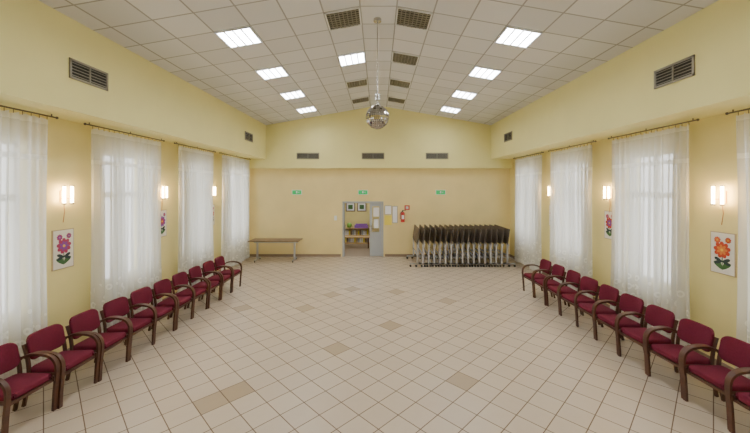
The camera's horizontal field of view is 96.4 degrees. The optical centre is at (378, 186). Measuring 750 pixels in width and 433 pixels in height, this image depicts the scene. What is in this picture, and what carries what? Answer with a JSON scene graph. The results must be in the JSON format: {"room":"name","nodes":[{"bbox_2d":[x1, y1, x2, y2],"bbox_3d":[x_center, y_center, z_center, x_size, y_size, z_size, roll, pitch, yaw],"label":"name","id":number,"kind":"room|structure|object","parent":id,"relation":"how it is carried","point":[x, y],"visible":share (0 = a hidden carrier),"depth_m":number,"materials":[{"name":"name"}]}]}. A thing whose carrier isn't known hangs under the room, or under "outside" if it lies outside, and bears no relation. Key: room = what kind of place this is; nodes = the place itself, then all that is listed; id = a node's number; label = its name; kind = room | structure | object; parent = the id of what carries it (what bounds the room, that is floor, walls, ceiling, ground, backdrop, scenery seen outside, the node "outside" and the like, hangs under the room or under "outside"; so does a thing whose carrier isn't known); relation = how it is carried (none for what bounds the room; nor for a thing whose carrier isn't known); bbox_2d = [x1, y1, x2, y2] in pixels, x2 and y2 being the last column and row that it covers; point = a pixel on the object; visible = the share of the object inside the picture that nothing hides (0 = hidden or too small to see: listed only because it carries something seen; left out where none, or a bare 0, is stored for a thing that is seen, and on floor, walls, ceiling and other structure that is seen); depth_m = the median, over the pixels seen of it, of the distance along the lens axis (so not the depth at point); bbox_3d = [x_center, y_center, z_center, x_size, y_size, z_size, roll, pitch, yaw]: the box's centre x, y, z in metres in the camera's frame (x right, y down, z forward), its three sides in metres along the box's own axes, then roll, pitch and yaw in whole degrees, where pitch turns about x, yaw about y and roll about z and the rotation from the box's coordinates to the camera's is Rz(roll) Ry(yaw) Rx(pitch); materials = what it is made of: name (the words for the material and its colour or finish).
{"room":"community hall","nodes":[
{"label":"community hall","id":0,"kind":"room"},
{"bbox_2d":[84,122,164,141],"bbox_3d":[-4.800,-1.041,6.485,0.040,0.058,2.048,0,0,0],"label":"curtain rod","id":1,"kind":"object","parent":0,"point":[89,124],"depth_m":6.26,"materials":[{"name":"brown metal"}]},
{"bbox_2d":[0,107,249,352],"bbox_3d":[-5.150,0.170,5.000,0.300,5.060,16.000,0,0,0],"label":"wall","id":2,"kind":"structure","parent":0,"point":[69,142],"depth_m":5.58,"materials":[{"name":"yellow paint"}]},
{"bbox_2d":[0,105,58,118],"bbox_3d":[-4.800,-1.041,3.960,0.040,0.058,2.118,0,0,0],"label":"curtain rod","id":3,"kind":"object","parent":2,"relation":"attached to","point":[0,105],"depth_m":4.60,"materials":[{"name":"brown metal"}]},
{"bbox_2d":[51,228,73,270],"bbox_3d":[-4.986,0.980,5.300,0.027,0.620,0.360,0,0,0],"label":"flower picture","id":4,"kind":"object","parent":2,"relation":"attached to","point":[62,241],"visible":1,"depth_m":5.27,"materials":[{"name":"beige"}]},
{"bbox_2d":[59,185,73,221],"bbox_3d":[-4.942,0.268,5.300,0.116,0.586,0.182,0,0,0],"label":"wall sconce","id":5,"kind":"object","parent":2,"relation":"attached to","point":[63,198],"visible":1,"depth_m":5.28,"materials":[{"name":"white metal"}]},
{"bbox_2d":[161,210,166,236],"bbox_3d":[-4.986,0.840,7.700,0.027,0.620,0.360,0,0,0],"label":"flower picture","id":6,"kind":"object","parent":2,"relation":"attached to","point":[163,212],"visible":0.66,"depth_m":7.76,"materials":[{"name":"beige"}]},
{"bbox_2d":[161,186,167,210],"bbox_3d":[-4.942,0.268,7.700,0.116,0.586,0.182,0,0,0],"label":"wall sconce","id":7,"kind":"object","parent":2,"relation":"attached to","point":[162,190],"visible":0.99,"depth_m":7.69,"materials":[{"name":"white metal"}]},
{"bbox_2d":[213,204,214,224],"bbox_3d":[-4.986,0.840,10.000,0.027,0.620,0.360,0,0,0],"label":"flower picture","id":8,"kind":"object","parent":2,"relation":"attached to","point":[213,204],"visible":0.28,"depth_m":10.16,"materials":[{"name":"beige"}]},
{"bbox_2d":[213,186,215,195],"bbox_3d":[-4.942,0.268,10.000,0.116,0.586,0.182,0,0,0],"label":"wall sconce","id":9,"kind":"object","parent":2,"relation":"attached to","point":[214,187],"visible":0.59,"depth_m":10.05,"materials":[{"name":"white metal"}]},
{"bbox_2d":[0,0,265,158],"bbox_3d":[-4.650,-1.715,4.900,0.700,1.290,15.800,0,0,0],"label":"wall","id":10,"kind":"structure","parent":0,"point":[37,41],"depth_m":5.28,"materials":[{"name":"yellow paint"}]},
{"bbox_2d":[0,108,47,378],"bbox_3d":[-4.796,0.800,3.960,0.183,3.639,1.820,0,0,0],"label":"curtain","id":11,"kind":"object","parent":10,"relation":"hanging from","point":[23,137],"visible":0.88,"depth_m":4.53,"materials":[{"name":"white fabric"}]},
{"bbox_2d":[69,57,107,90],"bbox_3d":[-4.289,-1.660,4.980,0.022,0.280,0.660,0,0,0],"label":"air vent","id":12,"kind":"object","parent":10,"relation":"in","point":[79,71],"visible":1,"depth_m":4.95,"materials":[{"name":"grey metal"}]},
{"bbox_2d":[90,126,161,332],"bbox_3d":[-4.792,0.800,6.485,0.175,3.639,1.750,0,0,0],"label":"curtain","id":13,"kind":"object","parent":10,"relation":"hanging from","point":[125,170],"visible":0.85,"depth_m":6.28,"materials":[{"name":"white fabric"}]},
{"bbox_2d":[177,145,213,292],"bbox_3d":[-4.809,0.800,8.870,0.182,3.639,1.700,0,0,0],"label":"curtain","id":14,"kind":"object","parent":10,"relation":"hanging from","point":[195,166],"visible":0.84,"depth_m":8.75,"materials":[{"name":"white fabric"}]},
{"bbox_2d":[221,155,249,270],"bbox_3d":[-4.795,0.800,11.335,0.165,3.639,2.130,0,0,0],"label":"curtain","id":15,"kind":"object","parent":10,"relation":"hanging from","point":[235,171],"visible":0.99,"depth_m":11.24,"materials":[{"name":"white fabric"}]},
{"bbox_2d":[245,131,252,141],"bbox_3d":[-4.289,-1.660,11.100,0.022,0.280,0.660,0,0,0],"label":"air vent","id":16,"kind":"object","parent":10,"relation":"in","point":[248,136],"visible":1,"depth_m":11.07,"materials":[{"name":"grey metal"}]},
{"bbox_2d":[174,142,215,152],"bbox_3d":[-4.800,-1.041,8.870,0.040,0.058,1.998,0,0,0],"label":"curtain rod","id":17,"kind":"object","parent":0,"point":[174,142],"depth_m":8.72,"materials":[{"name":"brown metal"}]},
{"bbox_2d":[345,203,378,231],"bbox_3d":[-0.500,1.300,14.875,5.400,2.800,3.250,0,0,0],"label":"wall","id":18,"kind":"structure","parent":0,"point":[355,217],"depth_m":16.40,"materials":[{"name":"yellow paint"}]},
{"bbox_2d":[346,203,354,211],"bbox_3d":[-1.370,0.975,16.378,0.460,0.450,0.035,0,0,0],"label":"framed picture","id":19,"kind":"object","parent":18,"relation":"attached to","point":[350,207],"visible":0.88,"depth_m":16.36,"materials":[{"name":"paper"}]},
{"bbox_2d":[357,203,365,211],"bbox_3d":[-0.820,0.975,16.378,0.460,0.450,0.035,0,0,0],"label":"framed picture","id":20,"kind":"object","parent":18,"relation":"attached to","point":[361,207],"visible":0.88,"depth_m":16.36,"materials":[{"name":"paper"}]},
{"bbox_2d":[0,244,749,432],"bbox_3d":[0.017,2.799,6.650,10.767,0.202,19.900,0,0,0],"label":"floor","id":21,"kind":"structure","parent":0,"point":[358,341],"depth_m":5.10,"materials":[{"name":"beige tile"}]},
{"bbox_2d":[0,343,59,432],"bbox_3d":[-4.166,2.276,3.801,0.567,0.854,0.569,0,0,2],"label":"armchair","id":22,"kind":"object","parent":21,"relation":"on","point":[16,387],"visible":1,"depth_m":3.90,"materials":[{"name":"red fabric"}]},
{"bbox_2d":[21,324,100,408],"bbox_3d":[-4.130,2.276,4.360,0.567,0.854,0.569,0,0,0],"label":"armchair","id":23,"kind":"object","parent":21,"relation":"on","point":[47,339],"visible":0.94,"depth_m":4.32,"materials":[{"name":"red fabric"}]},
{"bbox_2d":[65,309,130,381],"bbox_3d":[-4.115,2.276,4.920,0.567,0.854,0.569,0,0,0],"label":"armchair","id":24,"kind":"object","parent":21,"relation":"on","point":[87,321],"visible":0.86,"depth_m":4.88,"materials":[{"name":"red fabric"}]},
{"bbox_2d":[100,297,156,360],"bbox_3d":[-4.102,2.276,5.482,0.567,0.854,0.569,0,0,3],"label":"armchair","id":25,"kind":"object","parent":21,"relation":"on","point":[118,307],"visible":0.85,"depth_m":5.47,"materials":[{"name":"red fabric"}]},
{"bbox_2d":[128,287,176,339],"bbox_3d":[-4.086,2.276,6.042,0.567,0.854,0.569,0,0,4],"label":"armchair","id":26,"kind":"object","parent":21,"relation":"on","point":[143,295],"visible":0.76,"depth_m":6.06,"materials":[{"name":"red fabric"}]},
{"bbox_2d":[151,279,194,329],"bbox_3d":[-4.059,2.276,6.600,0.567,0.854,0.569,0,0,1],"label":"armchair","id":27,"kind":"object","parent":21,"relation":"on","point":[163,286],"visible":0.84,"depth_m":6.58,"materials":[{"name":"red fabric"}]},
{"bbox_2d":[170,272,208,317],"bbox_3d":[-4.049,2.276,7.161,0.567,0.854,0.569,0,0,2],"label":"armchair","id":28,"kind":"object","parent":21,"relation":"on","point":[181,278],"visible":0.78,"depth_m":7.17,"materials":[{"name":"red fabric"}]},
{"bbox_2d":[187,266,221,308],"bbox_3d":[-4.022,2.276,7.720,0.567,0.854,0.569,0,0,-1],"label":"armchair","id":29,"kind":"object","parent":21,"relation":"on","point":[194,272],"visible":0.81,"depth_m":7.69,"materials":[{"name":"red fabric"}]},
{"bbox_2d":[201,260,232,299],"bbox_3d":[-4.002,2.276,8.280,0.567,0.854,0.569,0,0,0],"label":"armchair","id":30,"kind":"object","parent":21,"relation":"on","point":[209,265],"visible":0.74,"depth_m":8.26,"materials":[{"name":"red fabric"}]},
{"bbox_2d":[213,256,241,291],"bbox_3d":[-3.991,2.276,8.840,0.567,0.854,0.569,0,0,0],"label":"armchair","id":31,"kind":"object","parent":21,"relation":"on","point":[219,261],"visible":0.77,"depth_m":8.84,"materials":[{"name":"red fabric"}]},
{"bbox_2d":[248,238,302,262],"bbox_3d":[-3.750,2.312,12.250,1.800,0.774,0.700,0,0,0],"label":"folding table","id":32,"kind":"object","parent":21,"relation":"on","point":[255,240],"visible":1,"depth_m":12.22,"materials":[{"name":"laminate"}]},
{"bbox_2d":[345,227,369,243],"bbox_3d":[-1.050,2.328,16.100,1.400,0.745,0.400,0,0,0],"label":"bookshelf","id":33,"kind":"object","parent":21,"relation":"on","point":[351,231],"visible":0.73,"depth_m":15.98,"materials":[{"name":"brown wood"}]},
{"bbox_2d":[354,224,367,227],"bbox_3d":[-0.825,1.863,16.085,0.650,0.185,0.270,0,0,0],"label":"folded blanket","id":34,"kind":"object","parent":33,"relation":"on","point":[355,225],"visible":1,"depth_m":15.95,"materials":[{"name":"purple fabric"}]},
{"bbox_2d":[345,236,369,247],"bbox_3d":[-1.000,2.450,14.900,1.240,0.500,0.400,0,0,0],"label":"table","id":35,"kind":"object","parent":21,"relation":"on","point":[368,237],"visible":0.5,"depth_m":14.73,"materials":[{"name":"brown wood"}]},
{"bbox_2d":[406,224,515,266],"bbox_3d":[2.840,2.061,12.014,3.590,1.278,1.472,0,0,0],"label":"tables","id":36,"kind":"object","parent":21,"relation":"on","point":[495,234],"visible":1,"depth_m":11.48,"materials":[{"name":"laminate"}]},
{"bbox_2d":[522,259,552,297],"bbox_3d":[4.023,2.276,8.461,0.567,0.854,0.569,0,0,-2],"label":"armchair","id":37,"kind":"object","parent":21,"relation":"on","point":[544,264],"visible":0.78,"depth_m":8.47,"materials":[{"name":"red fabric"}]},
{"bbox_2d":[533,264,565,305],"bbox_3d":[4.042,2.276,7.900,0.567,0.854,0.569,0,0,0],"label":"armchair","id":38,"kind":"object","parent":21,"relation":"on","point":[557,269],"visible":0.76,"depth_m":7.86,"materials":[{"name":"red fabric"}]},
{"bbox_2d":[545,270,581,314],"bbox_3d":[4.070,2.276,7.340,0.567,0.854,0.569,0,0,1],"label":"armchair","id":39,"kind":"object","parent":21,"relation":"on","point":[572,276],"visible":0.84,"depth_m":7.35,"materials":[{"name":"red fabric"}]},
{"bbox_2d":[558,276,600,324],"bbox_3d":[4.074,2.276,6.782,0.567,0.854,0.569,0,0,-4],"label":"armchair","id":40,"kind":"object","parent":21,"relation":"on","point":[586,283],"visible":0.77,"depth_m":6.80,"materials":[{"name":"red fabric"}]},
{"bbox_2d":[574,284,620,337],"bbox_3d":[4.084,2.276,6.221,0.567,0.854,0.569,0,0,-1],"label":"armchair","id":41,"kind":"object","parent":21,"relation":"on","point":[606,292],"visible":0.76,"depth_m":6.23,"materials":[{"name":"red fabric"}]},
{"bbox_2d":[592,293,646,351],"bbox_3d":[4.085,2.276,5.661,0.567,0.854,0.569,0,0,-3],"label":"armchair","id":42,"kind":"object","parent":21,"relation":"on","point":[628,303],"visible":0.81,"depth_m":5.67,"materials":[{"name":"red fabric"}]},
{"bbox_2d":[615,304,678,373],"bbox_3d":[4.095,2.276,5.102,0.567,0.854,0.569,0,0,-3],"label":"armchair","id":43,"kind":"object","parent":21,"relation":"on","point":[656,316],"visible":0.85,"depth_m":5.10,"materials":[{"name":"red fabric"}]},
{"bbox_2d":[644,318,718,398],"bbox_3d":[4.111,2.276,4.542,0.567,0.854,0.569,0,0,-3],"label":"armchair","id":44,"kind":"object","parent":21,"relation":"on","point":[692,332],"visible":0.88,"depth_m":4.54,"materials":[{"name":"red fabric"}]},
{"bbox_2d":[680,336,749,428],"bbox_3d":[4.126,2.276,3.981,0.567,0.854,0.569,0,0,-2],"label":"armchair","id":45,"kind":"object","parent":21,"relation":"on","point":[734,351],"visible":0.91,"depth_m":4.06,"materials":[{"name":"red fabric"}]},
{"bbox_2d":[725,369,749,432],"bbox_3d":[4.118,2.276,3.420,0.567,0.854,0.569,0,0,0],"label":"armchair","id":46,"kind":"object","parent":21,"relation":"on","point":[741,398],"visible":1,"depth_m":3.66,"materials":[{"name":"red fabric"}]},
{"bbox_2d":[39,0,717,124],"bbox_3d":[0.050,-2.880,5.000,10.700,1.040,16.600,0,0,0],"label":"ceiling","id":47,"kind":"structure","parent":0,"point":[178,37],"depth_m":6.39,"materials":[{"name":"tile"}]},
{"bbox_2d":[214,26,262,47],"bbox_3d":[-2.478,-2.665,5.980,0.614,0.025,0.614,-10,0,0],"label":"ceiling light panel","id":48,"kind":"object","parent":47,"relation":"in","point":[242,36],"depth_m":5.97,"materials":[{"name":"white plastic"}]},
{"bbox_2d":[255,66,288,79],"bbox_3d":[-2.478,-2.665,7.840,0.614,0.025,0.614,-10,0,0],"label":"ceiling light panel","id":49,"kind":"object","parent":47,"relation":"in","point":[278,71],"depth_m":7.83,"materials":[{"name":"white plastic"}]},
{"bbox_2d":[279,90,305,99],"bbox_3d":[-2.478,-2.665,9.700,0.614,0.025,0.614,-10,0,0],"label":"ceiling light panel","id":50,"kind":"object","parent":47,"relation":"in","point":[298,93],"depth_m":9.70,"materials":[{"name":"white plastic"}]},
{"bbox_2d":[296,106,316,113],"bbox_3d":[-2.478,-2.665,11.560,0.614,0.025,0.614,-10,0,0],"label":"ceiling light panel","id":51,"kind":"object","parent":47,"relation":"in","point":[311,108],"depth_m":11.56,"materials":[{"name":"white plastic"}]},
{"bbox_2d":[324,7,361,30],"bbox_3d":[-0.618,-2.992,5.980,0.614,0.025,0.614,-10,0,0],"label":"ceiling vent grille","id":52,"kind":"object","parent":47,"relation":"in","point":[350,17],"depth_m":5.96,"materials":[{"name":"beige metal"}]},
{"bbox_2d":[338,51,365,66],"bbox_3d":[-0.618,-2.992,7.840,0.614,0.025,0.614,-10,0,0],"label":"ceiling light panel","id":53,"kind":"object","parent":47,"relation":"in","point":[358,57],"depth_m":7.83,"materials":[{"name":"white plastic"}]},
{"bbox_2d":[346,78,367,88],"bbox_3d":[-0.618,-2.992,9.700,0.614,0.025,0.614,-10,0,0],"label":"ceiling vent grille","id":54,"kind":"object","parent":47,"relation":"in","point":[361,82],"depth_m":9.69,"materials":[{"name":"beige metal"}]},
{"bbox_2d":[351,96,369,103],"bbox_3d":[-0.618,-2.992,11.560,0.614,0.025,0.614,-10,0,0],"label":"ceiling vent grille","id":55,"kind":"object","parent":47,"relation":"in","point":[363,99],"depth_m":11.55,"materials":[{"name":"brown metal"}]},
{"bbox_2d":[366,17,388,128],"bbox_3d":[-0.020,-2.057,6.100,0.432,2.006,0.430,0,0,0],"label":"ball","id":56,"kind":"object","parent":47,"relation":"hanging from","point":[377,116],"visible":1,"depth_m":5.98,"materials":[{"name":"silver metal"}]},
{"bbox_2d":[387,96,405,103],"bbox_3d":[0.618,-2.992,11.560,0.614,0.025,0.614,10,0,0],"label":"ceiling vent grille","id":57,"kind":"object","parent":47,"relation":"in","point":[390,99],"depth_m":11.55,"materials":[{"name":"brown metal"}]},
{"bbox_2d":[389,78,410,88],"bbox_3d":[0.618,-2.992,9.700,0.614,0.025,0.614,10,0,0],"label":"ceiling vent grille","id":58,"kind":"object","parent":47,"relation":"in","point":[393,82],"depth_m":9.69,"materials":[{"name":"beige metal"}]},
{"bbox_2d":[391,51,418,66],"bbox_3d":[0.618,-2.992,7.840,0.614,0.025,0.614,10,0,0],"label":"ceiling vent grille","id":59,"kind":"object","parent":47,"relation":"in","point":[397,57],"depth_m":7.82,"materials":[{"name":"beige metal"}]},
{"bbox_2d":[395,7,432,30],"bbox_3d":[0.618,-2.992,5.980,0.614,0.025,0.614,10,0,0],"label":"ceiling vent grille","id":60,"kind":"object","parent":47,"relation":"in","point":[405,17],"depth_m":5.96,"materials":[{"name":"beige metal"}]},
{"bbox_2d":[440,106,460,113],"bbox_3d":[2.478,-2.665,11.560,0.614,0.024,0.614,10,0,0],"label":"ceiling light panel","id":61,"kind":"object","parent":47,"relation":"in","point":[445,108],"depth_m":11.56,"materials":[{"name":"white plastic"}]},
{"bbox_2d":[451,90,477,99],"bbox_3d":[2.478,-2.665,9.700,0.614,0.024,0.614,10,0,0],"label":"ceiling light panel","id":62,"kind":"object","parent":47,"relation":"in","point":[458,93],"depth_m":9.70,"materials":[{"name":"white plastic"}]},
{"bbox_2d":[468,66,501,79],"bbox_3d":[2.478,-2.665,7.840,0.614,0.024,0.614,10,0,0],"label":"ceiling light panel","id":63,"kind":"object","parent":47,"relation":"in","point":[478,71],"depth_m":7.83,"materials":[{"name":"white plastic"}]},
{"bbox_2d":[494,26,542,47],"bbox_3d":[2.478,-2.665,5.980,0.614,0.024,0.614,10,0,0],"label":"ceiling light panel","id":64,"kind":"object","parent":47,"relation":"in","point":[512,36],"depth_m":5.97,"materials":[{"name":"white plastic"}]},
{"bbox_2d":[250,168,509,256],"bbox_3d":[0.050,0.170,13.125,10.700,5.060,0.250,0,0,0],"label":"wall","id":65,"kind":"structure","parent":0,"point":[476,196],"depth_m":13.00,"materials":[{"name":"paint"}]},
{"bbox_2d":[292,190,301,194],"bbox_3d":[-3.163,0.206,12.981,0.388,0.194,0.038,0,0,0],"label":"exit sign","id":66,"kind":"object","parent":65,"relation":"attached to","point":[294,192],"visible":1,"depth_m":12.96,"materials":[{"name":"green plastic"}]},
{"bbox_2d":[344,203,345,254],"bbox_3d":[-1.383,1.660,13.692,0.110,2.060,0.950,0,0,-7],"label":"door","id":67,"kind":"structure","parent":65,"relation":"in","point":[344,203],"depth_m":13.22,"materials":[{"name":"grey paint"}]},
{"bbox_2d":[342,201,382,256],"bbox_3d":[-0.605,1.630,13.085,1.590,2.140,0.230,0,0,0],"label":"door frame","id":68,"kind":"structure","parent":65,"relation":"attached to","point":[343,202],"depth_m":12.97,"materials":[{"name":"grey paint"}]},
{"bbox_2d":[358,190,367,194],"bbox_3d":[-0.602,0.206,12.981,0.388,0.194,0.038,0,0,0],"label":"exit sign","id":69,"kind":"object","parent":65,"relation":"attached to","point":[360,192],"visible":1,"depth_m":12.96,"materials":[{"name":"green plastic"}]},
{"bbox_2d":[370,203,381,255],"bbox_3d":[-0.107,1.660,13.035,0.465,2.060,0.110,0,0,0],"label":"door","id":70,"kind":"structure","parent":65,"relation":"in","point":[375,237],"depth_m":13.04,"materials":[{"name":"grey paint"}]},
{"bbox_2d":[250,254,509,256],"bbox_3d":[0.050,2.650,12.994,10.076,0.100,0.012,0,0,0],"label":"baseboard","id":71,"kind":"structure","parent":65,"relation":"attached to","point":[251,255],"depth_m":12.99,"materials":[{"name":"brown tile"}]},
{"bbox_2d":[385,206,391,214],"bbox_3d":[0.372,0.892,12.995,0.272,0.349,0.010,0,0,0],"label":"paper notice","id":72,"kind":"object","parent":65,"relation":"attached to","point":[388,209],"visible":1,"depth_m":12.99,"materials":[{"name":"grey paper"}]},
{"bbox_2d":[385,216,391,224],"bbox_3d":[0.372,1.290,12.997,0.272,0.369,0.006,0,0,0],"label":"paper notice","id":73,"kind":"object","parent":65,"relation":"attached to","point":[388,219],"visible":1,"depth_m":12.99,"materials":[{"name":"yellow paper"}]},
{"bbox_2d":[392,206,397,222],"bbox_3d":[0.636,1.067,12.995,0.210,0.660,0.010,0,0,0],"label":"paper notice","id":74,"kind":"object","parent":65,"relation":"attached to","point":[394,208],"visible":1,"depth_m":12.99,"materials":[{"name":"grey paper"}]},
{"bbox_2d":[404,205,409,209],"bbox_3d":[1.108,0.800,12.995,0.200,0.180,0.011,0,0,0],"label":"fire sign","id":75,"kind":"object","parent":65,"relation":"attached to","point":[406,207],"visible":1,"depth_m":12.99,"materials":[{"name":"red paint"}]},
{"bbox_2d":[435,190,445,194],"bbox_3d":[2.406,0.206,12.981,0.388,0.194,0.038,0,0,0],"label":"exit sign","id":76,"kind":"object","parent":65,"relation":"attached to","point":[437,192],"visible":1,"depth_m":12.96,"materials":[{"name":"green plastic"}]},
{"bbox_2d":[249,107,511,167],"bbox_3d":[0.050,-1.890,12.900,10.100,2.340,0.200,0,0,0],"label":"wall","id":77,"kind":"structure","parent":0,"point":[340,139],"depth_m":12.80,"materials":[{"name":"yellow paint"}]},
{"bbox_2d":[297,153,318,158],"bbox_3d":[-2.694,-1.184,12.789,0.860,0.240,0.022,0,0,0],"label":"wall vent","id":78,"kind":"object","parent":77,"relation":"attached to","point":[299,155],"depth_m":12.79,"materials":[{"name":"grey metal"}]},
{"bbox_2d":[362,153,383,158],"bbox_3d":[-0.210,-1.184,12.789,0.860,0.240,0.022,0,0,0],"label":"wall vent","id":79,"kind":"object","parent":77,"relation":"attached to","point":[364,155],"depth_m":12.79,"materials":[{"name":"grey metal"}]},
{"bbox_2d":[426,153,447,158],"bbox_3d":[2.235,-1.184,12.789,0.860,0.240,0.022,0,0,0],"label":"wall vent","id":80,"kind":"object","parent":77,"relation":"in","point":[428,155],"depth_m":12.79,"materials":[{"name":"grey metal"}]},
{"bbox_2d":[491,0,749,158],"bbox_3d":[4.700,-1.715,4.900,0.800,1.290,15.800,0,0,0],"label":"wall","id":81,"kind":"structure","parent":0,"point":[618,97],"depth_m":5.39,"materials":[{"name":"yellow paint"}]},
{"bbox_2d":[504,131,511,141],"bbox_3d":[4.289,-1.660,11.100,0.022,0.280,0.660,0,0,0],"label":"air vent","id":82,"kind":"object","parent":81,"relation":"in","point":[508,136],"visible":1,"depth_m":11.07,"materials":[{"name":"grey metal"}]},
{"bbox_2d":[514,154,541,272],"bbox_3d":[4.902,0.800,11.050,0.165,3.639,1.900,0,0,0],"label":"curtain","id":83,"kind":"object","parent":81,"relation":"hanging from","point":[528,170],"visible":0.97,"depth_m":10.95,"materials":[{"name":"white fabric"}]},
{"bbox_2d":[654,54,694,88],"bbox_3d":[4.289,-1.660,4.880,0.022,0.280,0.660,0,0,0],"label":"air vent","id":84,"kind":"object","parent":81,"relation":"in","point":[684,68],"visible":1,"depth_m":4.84,"materials":[{"name":"grey metal"}]},
{"bbox_2d":[510,110,749,367],"bbox_3d":[5.250,0.170,5.000,0.300,5.060,16.000,0,0,0],"label":"wall","id":85,"kind":"structure","parent":0,"point":[712,140],"depth_m":5.31,"materials":[{"name":"yellow paint"}]},
{"bbox_2d":[548,140,596,151],"bbox_3d":[4.900,-1.041,8.605,0.040,0.058,2.128,0,0,0],"label":"curtain rod","id":86,"kind":"object","parent":85,"relation":"attached to","point":[593,140],"depth_m":8.36,"materials":[{"name":"brown metal"}]},
{"bbox_2d":[550,143,592,298],"bbox_3d":[4.893,0.800,8.605,0.167,3.639,1.830,0,0,0],"label":"curtain","id":87,"kind":"object","parent":86,"relation":"hanging from","point":[570,169],"visible":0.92,"depth_m":8.45,"materials":[{"name":"white fabric"}]},
{"bbox_2d":[603,186,611,211],"bbox_3d":[5.042,0.268,7.360,0.116,0.586,0.182,0,0,0],"label":"wall sconce","id":88,"kind":"object","parent":85,"relation":"attached to","point":[609,192],"visible":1,"depth_m":7.34,"materials":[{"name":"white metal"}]},
{"bbox_2d":[604,211,611,238],"bbox_3d":[5.086,0.840,7.360,0.027,0.620,0.360,0,0,0],"label":"flower picture","id":89,"kind":"object","parent":85,"relation":"attached to","point":[607,215],"visible":0.7,"depth_m":7.40,"materials":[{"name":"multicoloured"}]},
{"bbox_2d":[510,254,734,369],"bbox_3d":[5.094,2.650,5.000,0.012,0.100,16.000,0,0,0],"label":"baseboard","id":90,"kind":"structure","parent":85,"relation":"attached to","point":[512,256],"depth_m":5.26,"materials":[{"name":"brown tile"}]},
{"bbox_2d":[608,118,699,138],"bbox_3d":[4.900,-1.041,6.135,0.040,0.058,2.028,0,0,0],"label":"curtain rod","id":91,"kind":"object","parent":85,"relation":"attached to","point":[698,119],"depth_m":5.85,"materials":[{"name":"brown metal"}]},
{"bbox_2d":[610,124,689,345],"bbox_3d":[4.910,0.800,6.135,0.158,3.639,1.730,0,0,0],"label":"curtain","id":92,"kind":"object","parent":91,"relation":"hanging from","point":[650,239],"visible":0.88,"depth_m":5.98,"materials":[{"name":"white fabric"}]},
{"bbox_2d":[711,185,726,224],"bbox_3d":[5.042,0.268,4.950,0.116,0.586,0.182,0,0,0],"label":"wall sconce","id":93,"kind":"object","parent":85,"relation":"attached to","point":[722,199],"visible":1,"depth_m":4.92,"materials":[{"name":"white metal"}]},
{"bbox_2d":[710,231,736,277],"bbox_3d":[5.086,0.980,4.950,0.027,0.620,0.360,0,0,0],"label":"flower picture","id":94,"kind":"object","parent":85,"relation":"attached to","point":[723,246],"visible":1,"depth_m":4.93,"materials":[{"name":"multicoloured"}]},
{"bbox_2d":[725,108,749,114],"bbox_3d":[4.900,-1.041,3.680,0.040,0.058,2.098,0,0,0],"label":"curtain rod","id":95,"kind":"object","parent":85,"relation":"attached to","point":[733,111],"depth_m":4.59,"materials":[{"name":"brown metal"}]},
{"bbox_2d":[735,110,749,378],"bbox_3d":[4.894,0.800,3.680,0.165,3.639,1.800,0,0,0],"label":"curtain","id":96,"kind":"object","parent":95,"relation":"hanging from","point":[742,121],"visible":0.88,"depth_m":4.50,"materials":[{"name":"white fabric"}]},
{"bbox_3d":[0.931,1.175,12.985,0.120,0.260,0.030,0,0,0],"label":"bracket","id":97,"kind":"object","parent":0,"visible":0},
{"bbox_2d":[400,210,405,221],"bbox_3d":[0.935,1.115,12.875,0.232,0.460,0.190,0,0,0],"label":"fire extinguisher","id":98,"kind":"object","parent":97,"relation":"attached to","point":[402,214],"visible":1,"depth_m":12.81,"materials":[{"name":"red paint"}]}
]}

